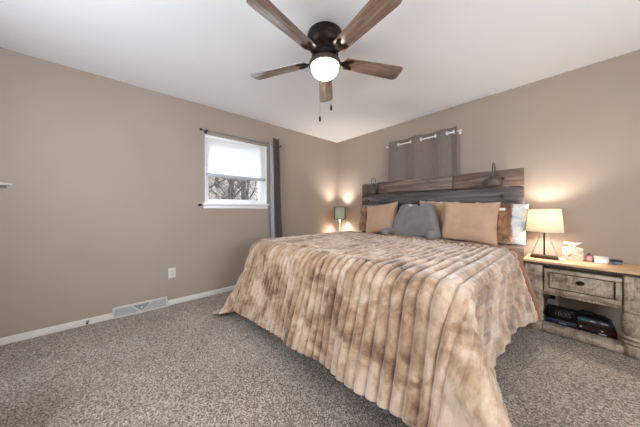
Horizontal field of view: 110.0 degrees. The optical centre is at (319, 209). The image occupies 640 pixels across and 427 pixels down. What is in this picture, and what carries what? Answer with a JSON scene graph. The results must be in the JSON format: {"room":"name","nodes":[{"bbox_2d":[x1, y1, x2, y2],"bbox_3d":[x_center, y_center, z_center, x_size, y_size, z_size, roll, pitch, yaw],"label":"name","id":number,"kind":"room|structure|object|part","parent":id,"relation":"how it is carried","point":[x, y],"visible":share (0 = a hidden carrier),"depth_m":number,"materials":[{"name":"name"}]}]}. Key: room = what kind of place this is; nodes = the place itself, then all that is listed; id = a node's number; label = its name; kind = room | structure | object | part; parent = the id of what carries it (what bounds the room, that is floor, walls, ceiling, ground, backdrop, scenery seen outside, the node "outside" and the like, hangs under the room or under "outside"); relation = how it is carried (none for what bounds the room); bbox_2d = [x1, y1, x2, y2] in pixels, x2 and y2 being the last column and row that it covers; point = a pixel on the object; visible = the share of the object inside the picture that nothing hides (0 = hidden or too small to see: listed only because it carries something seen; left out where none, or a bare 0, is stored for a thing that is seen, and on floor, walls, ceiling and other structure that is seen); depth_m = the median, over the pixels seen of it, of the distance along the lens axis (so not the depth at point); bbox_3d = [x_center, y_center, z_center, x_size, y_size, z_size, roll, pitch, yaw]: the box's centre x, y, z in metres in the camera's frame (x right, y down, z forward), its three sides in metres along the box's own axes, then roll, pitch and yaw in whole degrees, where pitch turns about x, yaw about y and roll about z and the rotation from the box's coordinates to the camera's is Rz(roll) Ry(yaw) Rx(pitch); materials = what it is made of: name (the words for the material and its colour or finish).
{"room":"bedroom","nodes":[
{"label":"bedroom","id":0,"kind":"room"},
{"bbox_2d":[0,47,336,337],"bbox_3d":[-1.376,-0.108,3.031,4.746,2.439,0.140,0,0,-42],"label":"wall","id":1,"kind":"structure","parent":0,"point":[106,175],"depth_m":2.30,"materials":[{"name":"beige paint"}]},
{"bbox_2d":[0,182,11,187],"bbox_3d":[-2.718,-0.198,1.699,0.450,0.042,0.070,0,0,-42],"label":"wall shelf","id":2,"kind":"object","parent":1,"relation":"attached to","point":[1,183],"visible":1,"depth_m":1.83,"materials":[{"name":"white paint"}]},
{"bbox_2d":[0,285,235,345],"bbox_3d":[-1.325,1.081,2.973,4.466,0.060,0.014,0,0,-42],"label":"baseboard","id":3,"kind":"structure","parent":1,"relation":"attached to","point":[53,329],"depth_m":2.11,"materials":[{"name":"white paint"}]},
{"bbox_2d":[112,296,167,318],"bbox_3d":[-1.929,1.056,2.422,0.464,0.110,0.036,0,0,-42],"label":"air vent","id":4,"kind":"object","parent":1,"relation":"in","point":[135,308],"visible":1,"depth_m":2.40,"materials":[{"name":"white metal"}]},
{"bbox_3d":[-1.922,1.054,2.415,0.156,0.077,0.003,0,0,-42],"label":"damper plate","id":5,"kind":"part","parent":4,"relation":"part of","materials":[{"name":"grey metal"}]},
{"bbox_2d":[168,267,175,277],"bbox_3d":[-1.729,0.741,2.618,0.072,0.116,0.009,0,0,-42],"label":"wall outlet","id":6,"kind":"object","parent":1,"relation":"attached to","point":[171,271],"visible":1,"depth_m":2.61,"materials":[{"name":"white paint"}]},
{"bbox_2d":[202,134,269,208],"bbox_3d":[-1.157,-0.489,3.155,0.930,0.950,0.135,0,0,-42],"label":"window","id":7,"kind":"structure","parent":1,"relation":"in","point":[261,203],"depth_m":3.17,"materials":[{"name":"white plastic"}]},
{"bbox_2d":[206,135,265,181],"bbox_3d":[-1.156,-0.694,3.159,0.841,0.535,0.036,0,0,-42],"label":"window blind","id":8,"kind":"object","parent":7,"relation":"attached to","point":[225,158],"visible":0.88,"depth_m":3.12,"materials":[{"name":"white fabric"}]},
{"bbox_3d":[-1.156,-0.449,3.159,0.841,0.045,0.032,0,0,-42],"label":"rail","id":9,"kind":"part","parent":8,"relation":"part of","materials":[{"name":"white plastic"}]},
{"bbox_3d":[-1.138,-0.050,3.135,0.930,0.072,0.080,0,0,-42],"label":"sill","id":10,"kind":"part","parent":7,"relation":"part of","materials":[{"name":"white plastic"}]},
{"bbox_2d":[200,128,281,146],"bbox_3d":[-1.062,-0.993,3.165,1.169,0.050,0.076,0,0,-42],"label":"curtain rod","id":11,"kind":"object","parent":1,"relation":"attached to","point":[206,130],"visible":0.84,"depth_m":3.02,"materials":[{"name":"metal"}]},
{"bbox_2d":[270,138,282,237],"bbox_3d":[-0.671,-0.006,3.475,0.260,2.175,0.069,0,0,-42],"label":"curtain","id":12,"kind":"object","parent":11,"relation":"hanging from","point":[275,184],"visible":0.72,"depth_m":3.45,"materials":[{"name":"grey fabric"}]},
{"bbox_2d":[0,0,639,142],"bbox_3d":[0.234,-1.388,1.217,4.746,0.120,4.990,0,0,-42],"label":"ceiling","id":13,"kind":"structure","parent":0,"point":[450,53],"depth_m":1.85,"materials":[{"name":"white paint"}]},
{"bbox_2d":[246,0,402,121],"bbox_3d":[0.040,-0.976,1.675,1.256,0.704,1.249,0,0,-42],"label":"ceiling fan","id":14,"kind":"object","parent":13,"relation":"hanging from","point":[324,40],"visible":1,"depth_m":1.59,"materials":[{"name":"brown wood"}]},
{"bbox_3d":[-0.339,-1.142,1.851,0.506,0.006,0.140,0,12,20],"label":"blade","id":15,"kind":"part","parent":14,"relation":"part of","materials":[{"name":"brown wood"}]},
{"bbox_3d":[-0.212,-1.142,1.395,0.140,0.006,0.506,15,9,37],"label":"blade","id":16,"kind":"part","parent":14,"relation":"part of","materials":[{"name":"brown wood"}]},
{"bbox_3d":[0.055,-1.142,2.112,0.140,0.006,0.506,-12,-1,2],"label":"blade","id":17,"kind":"part","parent":14,"relation":"part of","materials":[{"name":"brown wood"}]},
{"bbox_3d":[0.260,-1.142,1.376,0.140,0.006,0.506,14,-8,-33],"label":"blade","id":18,"kind":"part","parent":14,"relation":"part of","materials":[{"name":"brown wood"}]},
{"bbox_3d":[0.425,-1.142,1.819,0.506,0.006,0.140,0,-12,-16],"label":"blade","id":19,"kind":"part","parent":14,"relation":"part of","materials":[{"name":"brown wood"}]},
{"bbox_2d":[0,290,639,426],"bbox_3d":[0.234,1.171,1.217,4.746,0.120,4.990,0,0,-42],"label":"floor","id":20,"kind":"structure","parent":0,"point":[184,364],"depth_m":1.44,"materials":[{"name":"carpet"}]},
{"bbox_2d":[362,168,523,263],"bbox_3d":[0.695,0.342,2.416,1.967,1.538,2.040,0,0,-42],"label":"bed","id":21,"kind":"object","parent":20,"relation":"on","point":[513,179],"visible":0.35,"depth_m":2.72,"materials":[{"name":"brown wood"}]},
{"bbox_2d":[359,204,383,230],"bbox_3d":[0.816,0.137,3.572,0.170,0.431,0.466,0,0,-40],"label":"throw pillow","id":22,"kind":"object","parent":21,"relation":"on","point":[363,208],"visible":0.35,"depth_m":3.62,"materials":[{"name":"brown fur"}]},
{"bbox_2d":[365,178,377,193],"bbox_3d":[0.818,-0.373,3.487,0.238,0.254,0.190,0,0,-42],"label":"wall sconce","id":23,"kind":"object","parent":21,"relation":"attached to","point":[371,190],"visible":1,"depth_m":3.44,"materials":[{"name":"grey metal"}]},
{"bbox_3d":[0.800,-0.306,3.472,0.190,0.118,0.190,0,0,-42],"label":"lamp shade","id":24,"kind":"part","parent":23,"relation":"part of","materials":[{"name":"grey metal"}]},
{"bbox_2d":[212,231,541,426],"bbox_3d":[0.433,0.705,2.144,1.951,0.799,2.474,0,0,-45],"label":"comforter","id":25,"kind":"object","parent":21,"relation":"on","point":[418,328],"visible":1,"depth_m":1.25,"materials":[{"name":"beige fur"}]},
{"bbox_2d":[380,202,440,239],"bbox_3d":[1.146,0.127,2.789,0.370,0.445,0.691,0,0,-42],"label":"pillow","id":26,"kind":"object","parent":25,"relation":"on","point":[415,219],"visible":0.94,"depth_m":2.77,"materials":[{"name":"grey fabric"}]},
{"bbox_3d":[0.886,0.294,2.947,0.191,0.111,0.111,0,0,-42],"label":"arm","id":27,"kind":"part","parent":26,"relation":"part of"},
{"bbox_3d":[1.272,0.294,2.513,0.191,0.111,0.111,0,0,-42],"label":"arm","id":28,"kind":"part","parent":26,"relation":"part of"},
{"bbox_2d":[366,202,397,232],"bbox_3d":[0.902,0.135,3.318,0.222,0.498,0.596,0,0,-39],"label":"throw pillow","id":29,"kind":"object","parent":21,"relation":"on","point":[379,217],"visible":0.89,"depth_m":3.23,"materials":[{"name":"beige fabric"}]},
{"bbox_2d":[420,201,459,239],"bbox_3d":[1.476,0.120,2.831,0.165,0.484,0.506,0,0,-40],"label":"throw pillow","id":30,"kind":"object","parent":21,"relation":"on","point":[439,206],"visible":0.11,"depth_m":2.76,"materials":[{"name":"beige fabric"}]},
{"bbox_2d":[440,201,500,244],"bbox_3d":[1.613,0.132,2.435,0.548,0.456,0.219,0,0,43],"label":"throw pillow","id":31,"kind":"object","parent":21,"relation":"on","point":[475,222],"visible":0.99,"depth_m":2.36,"materials":[{"name":"beige fabric"}]},
{"bbox_2d":[482,162,503,186],"bbox_3d":[1.821,-0.373,2.357,0.238,0.254,0.190,0,0,-42],"label":"wall sconce","id":32,"kind":"object","parent":21,"relation":"attached to","point":[492,181],"visible":1,"depth_m":2.31,"materials":[{"name":"grey metal"}]},
{"bbox_3d":[1.804,-0.306,2.341,0.190,0.118,0.190,0,0,-42],"label":"lamp shade","id":33,"kind":"part","parent":32,"relation":"part of","materials":[{"name":"grey metal"}]},
{"bbox_3d":[1.851,-0.392,2.383,0.139,0.217,0.012,0,0,-42],"label":"gooseneck arm","id":34,"kind":"part","parent":32,"relation":"part of","materials":[{"name":"grey metal"}]},
{"bbox_2d":[476,202,528,245],"bbox_3d":[1.900,0.140,2.375,0.462,0.442,0.120,0,0,44],"label":"bed pillow","id":35,"kind":"object","parent":21,"relation":"on","point":[519,213],"visible":0.31,"depth_m":2.23,"materials":[{"name":"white fabric"}]},
{"bbox_2d":[497,203,513,243],"bbox_3d":[1.791,0.140,2.398,0.430,0.417,0.168,0,0,42],"label":"throw pillow","id":36,"kind":"object","parent":21,"relation":"on","point":[504,231],"visible":0.34,"depth_m":2.26,"materials":[{"name":"brown fur"}]},
{"bbox_2d":[523,253,639,359],"bbox_3d":[2.281,0.783,1.972,0.376,0.647,0.700,0,0,-42],"label":"nightstand","id":37,"kind":"object","parent":20,"relation":"on","point":[611,285],"visible":0.7,"depth_m":1.83,"materials":[{"name":"brown wood"}]},
{"bbox_2d":[525,209,564,259],"bbox_3d":[2.115,0.225,2.113,0.261,0.466,0.261,0,0,-42],"label":"table lamp","id":38,"kind":"object","parent":37,"relation":"on","point":[547,221],"visible":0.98,"depth_m":2.04,"materials":[{"name":"beige fabric"}]},
{"bbox_3d":[2.115,0.318,2.113,0.013,0.228,0.013,0,0,-42],"label":"stem","id":39,"kind":"part","parent":38,"relation":"part of","materials":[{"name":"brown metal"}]},
{"bbox_3d":[2.115,0.100,2.113,0.256,0.210,0.256,0,0,-42],"label":"lamp shade","id":40,"kind":"part","parent":38,"relation":"part of","materials":[{"name":"white fabric"}]},
{"bbox_2d":[546,314,575,328],"bbox_3d":[2.244,1.030,2.088,0.161,0.040,0.190,0,0,-42],"label":"book","id":41,"kind":"object","parent":37,"relation":"on","point":[548,319],"visible":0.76,"depth_m":2.04,"materials":[{"name":"blue paper"}]},
{"bbox_2d":[547,304,575,322],"bbox_3d":[2.237,0.960,2.080,0.103,0.096,0.182,0,0,-42],"label":"alarm clock","id":42,"kind":"object","parent":41,"relation":"on","point":[554,311],"visible":1,"depth_m":2.05,"materials":[{"name":"black plastic"}]},
{"bbox_2d":[562,242,582,260],"bbox_3d":[2.313,0.379,2.050,0.120,0.160,0.108,0,0,34],"label":"tissue box","id":43,"kind":"object","parent":37,"relation":"on","point":[573,253],"visible":1,"depth_m":2.02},
{"bbox_3d":[2.166,0.614,1.865,0.030,0.038,0.048,0,0,-42],"label":"knob","id":44,"kind":"part","parent":37,"relation":"part of","materials":[{"name":"black metal"}]},
{"bbox_2d":[543,314,622,344],"bbox_3d":[2.292,1.059,1.982,0.300,0.018,0.537,0,0,-42],"label":"shelf","id":45,"kind":"object","parent":37,"relation":"attached to","point":[556,328],"depth_m":1.90,"materials":[{"name":"brown wood"}]},
{"bbox_3d":[2.182,0.631,1.883,0.018,0.206,0.424,0,0,-42],"label":"drawer","id":46,"kind":"part","parent":37,"relation":"part of","materials":[{"name":"white wood"}]},
{"bbox_3d":[2.169,0.631,1.872,0.022,0.204,0.424,0,0,-42],"label":"moulding","id":47,"kind":"part","parent":37,"relation":"part of","materials":[{"name":"white wood"}]},
{"bbox_3d":[2.180,1.076,1.882,0.024,0.054,0.440,0,0,-42],"label":"rail","id":48,"kind":"part","parent":37,"relation":"part of","materials":[{"name":"white wood"}]},
{"bbox_2d":[585,253,592,261],"bbox_3d":[2.383,0.421,1.985,0.047,0.074,0.047,0,0,-42],"label":"candle jar","id":49,"kind":"object","parent":37,"relation":"on","point":[588,257],"visible":1,"depth_m":1.97,"materials":[{"name":"pink glass"}]},
{"bbox_2d":[578,327,616,339],"bbox_3d":[2.379,1.038,1.929,0.151,0.024,0.206,0,0,-42],"label":"case","id":50,"kind":"object","parent":37,"relation":"on","point":[579,328],"visible":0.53,"depth_m":1.87,"materials":[{"name":"black plastic"}]},
{"bbox_2d":[577,319,617,336],"bbox_3d":[2.380,1.014,1.930,0.147,0.022,0.214,0,0,-42],"label":"case","id":51,"kind":"object","parent":50,"relation":"on","point":[578,325],"visible":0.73,"depth_m":1.88,"materials":[{"name":"black plastic"}]},
{"bbox_2d":[578,322,616,333],"bbox_3d":[2.382,0.993,1.932,0.142,0.020,0.202,0,0,-42],"label":"case","id":52,"kind":"object","parent":51,"relation":"on","point":[592,326],"visible":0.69,"depth_m":1.87,"materials":[{"name":"black plastic"}]},
{"bbox_2d":[578,320,613,330],"bbox_3d":[2.375,0.974,1.934,0.150,0.018,0.192,0,0,-42],"label":"case","id":53,"kind":"object","parent":52,"relation":"on","point":[580,321],"visible":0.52,"depth_m":1.88,"materials":[{"name":"black plastic"}]},
{"bbox_2d":[577,314,612,327],"bbox_3d":[2.373,0.952,1.938,0.147,0.026,0.192,0,0,-42],"label":"case","id":54,"kind":"object","parent":53,"relation":"on","point":[610,324],"visible":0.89,"depth_m":1.89,"materials":[{"name":"plastic"}]},
{"bbox_2d":[578,314,608,323],"bbox_3d":[2.370,0.931,1.946,0.142,0.014,0.164,0,0,-42],"label":"case","id":55,"kind":"object","parent":54,"relation":"on","point":[604,319],"visible":0.73,"depth_m":1.92,"materials":[{"name":"plastic"}]},
{"bbox_2d":[575,310,598,318],"bbox_3d":[2.333,0.905,1.958,0.081,0.037,0.132,0,0,-42],"label":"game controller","id":56,"kind":"object","parent":55,"relation":"on","point":[589,313],"visible":1,"depth_m":1.95,"materials":[{"name":"black plastic"}]},
{"bbox_2d":[594,256,609,263],"bbox_3d":[2.410,0.430,1.917,0.084,0.055,0.084,0,0,-42],"label":"round container","id":57,"kind":"object","parent":37,"relation":"on","point":[598,259],"visible":1,"depth_m":1.89,"materials":[{"name":"white plastic"}]},
{"bbox_3d":[2.410,0.411,1.917,0.084,0.016,0.084,0,0,-42],"label":"lid","id":58,"kind":"part","parent":57,"relation":"part of","materials":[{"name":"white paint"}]},
{"bbox_2d":[610,259,622,264],"bbox_3d":[2.482,0.439,1.874,0.064,0.038,0.064,0,0,-42],"label":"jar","id":59,"kind":"object","parent":37,"relation":"on","point":[613,261],"visible":1,"depth_m":1.86,"materials":[{"name":"blue glass"}]},
{"bbox_3d":[2.482,0.428,1.874,0.064,0.016,0.064,0,0,-42],"label":"lid","id":60,"kind":"part","parent":59,"relation":"part of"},
{"bbox_3d":[0.432,0.783,4.054,0.376,0.647,0.700,0,0,-42],"label":"nightstand","id":61,"kind":"object","parent":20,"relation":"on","visible":0},
{"bbox_2d":[334,207,345,231],"bbox_3d":[0.364,0.205,4.108,0.202,0.507,0.202,0,0,5],"label":"table lamp","id":62,"kind":"object","parent":61,"relation":"on","point":[339,212],"visible":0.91,"depth_m":4.02,"materials":[{"name":"white fabric"}]},
{"bbox_3d":[0.364,0.064,4.108,0.182,0.212,0.182,0,0,5],"label":"lamp shade","id":63,"kind":"part","parent":62,"relation":"part of","materials":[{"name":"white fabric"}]},
{"bbox_2d":[337,49,639,331],"bbox_3d":[1.956,-0.108,2.746,0.140,2.439,4.710,0,0,-42],"label":"wall","id":64,"kind":"structure","parent":0,"point":[574,135],"depth_m":2.18,"materials":[{"name":"beige paint"}]},
{"bbox_2d":[386,129,461,147],"bbox_3d":[1.422,-0.979,3.175,0.091,0.050,1.052,0,0,-42],"label":"curtain rod","id":65,"kind":"object","parent":64,"relation":"attached to","point":[460,130],"visible":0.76,"depth_m":3.03,"materials":[{"name":"white metal"}]},
{"bbox_2d":[388,125,456,206],"bbox_3d":[1.395,-0.526,3.158,0.055,1.043,0.980,0,0,-42],"label":"curtain","id":66,"kind":"object","parent":65,"relation":"hanging from","point":[435,156],"visible":0.62,"depth_m":3.11,"materials":[{"name":"grey fabric"}]},
{"bbox_2d":[548,295,557,305],"bbox_3d":[2.317,0.906,2.228,0.009,0.116,0.072,0,0,-42],"label":"wall outlet","id":67,"kind":"object","parent":64,"relation":"attached to","point":[550,301],"visible":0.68,"depth_m":2.22,"materials":[{"name":"white paint"}]},
{"label":"outside","id":68,"kind":"structure","parent":0,"visible":0},
{"bbox_2d":[209,177,257,199],"bbox_3d":[-2.303,-3.797,10.125,22.000,10.730,11.000,0,0,-42],"label":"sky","id":69,"kind":"structure","parent":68,"point":[225,184],"depth_m":8.40,"materials":[{"name":"white"}]},
{"bbox_2d":[209,177,240,198],"bbox_3d":[-2.631,-1.426,5.617,2.663,4.537,2.781,0,0,-27],"label":"bare tree","id":70,"kind":"object","parent":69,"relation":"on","point":[214,184],"visible":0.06,"depth_m":6.02,"materials":[{"name":"grey plant"}]},
{"bbox_2d":[209,178,250,199],"bbox_3d":[-2.304,-0.880,5.682,1.759,4.129,2.304,0,0,21],"label":"bare tree","id":71,"kind":"object","parent":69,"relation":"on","point":[230,181],"visible":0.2,"depth_m":5.49,"materials":[{"name":"grey plant"}]},
{"bbox_2d":[215,178,257,199],"bbox_3d":[-1.984,-0.929,6.505,2.471,3.823,2.085,0,0,-36],"label":"bare tree","id":72,"kind":"object","parent":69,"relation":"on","point":[248,183],"visible":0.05,"depth_m":6.30,"materials":[{"name":"grey plant"}]},
{"bbox_2d":[231,179,244,199],"bbox_3d":[-2.855,-1.751,7.003,2.279,4.648,3.218,0,0,-14],"label":"bare tree","id":73,"kind":"object","parent":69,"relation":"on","point":[234,180],"visible":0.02,"depth_m":6.87,"materials":[{"name":"grey plant"}]},
{"bbox_2d":[237,179,245,199],"bbox_3d":[-2.519,-2.141,8.078,2.456,4.248,2.689,0,0,-42],"label":"bare tree","id":74,"kind":"object","parent":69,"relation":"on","point":[243,193],"visible":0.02,"depth_m":7.92,"materials":[{"name":"grey plant"}]}
]}

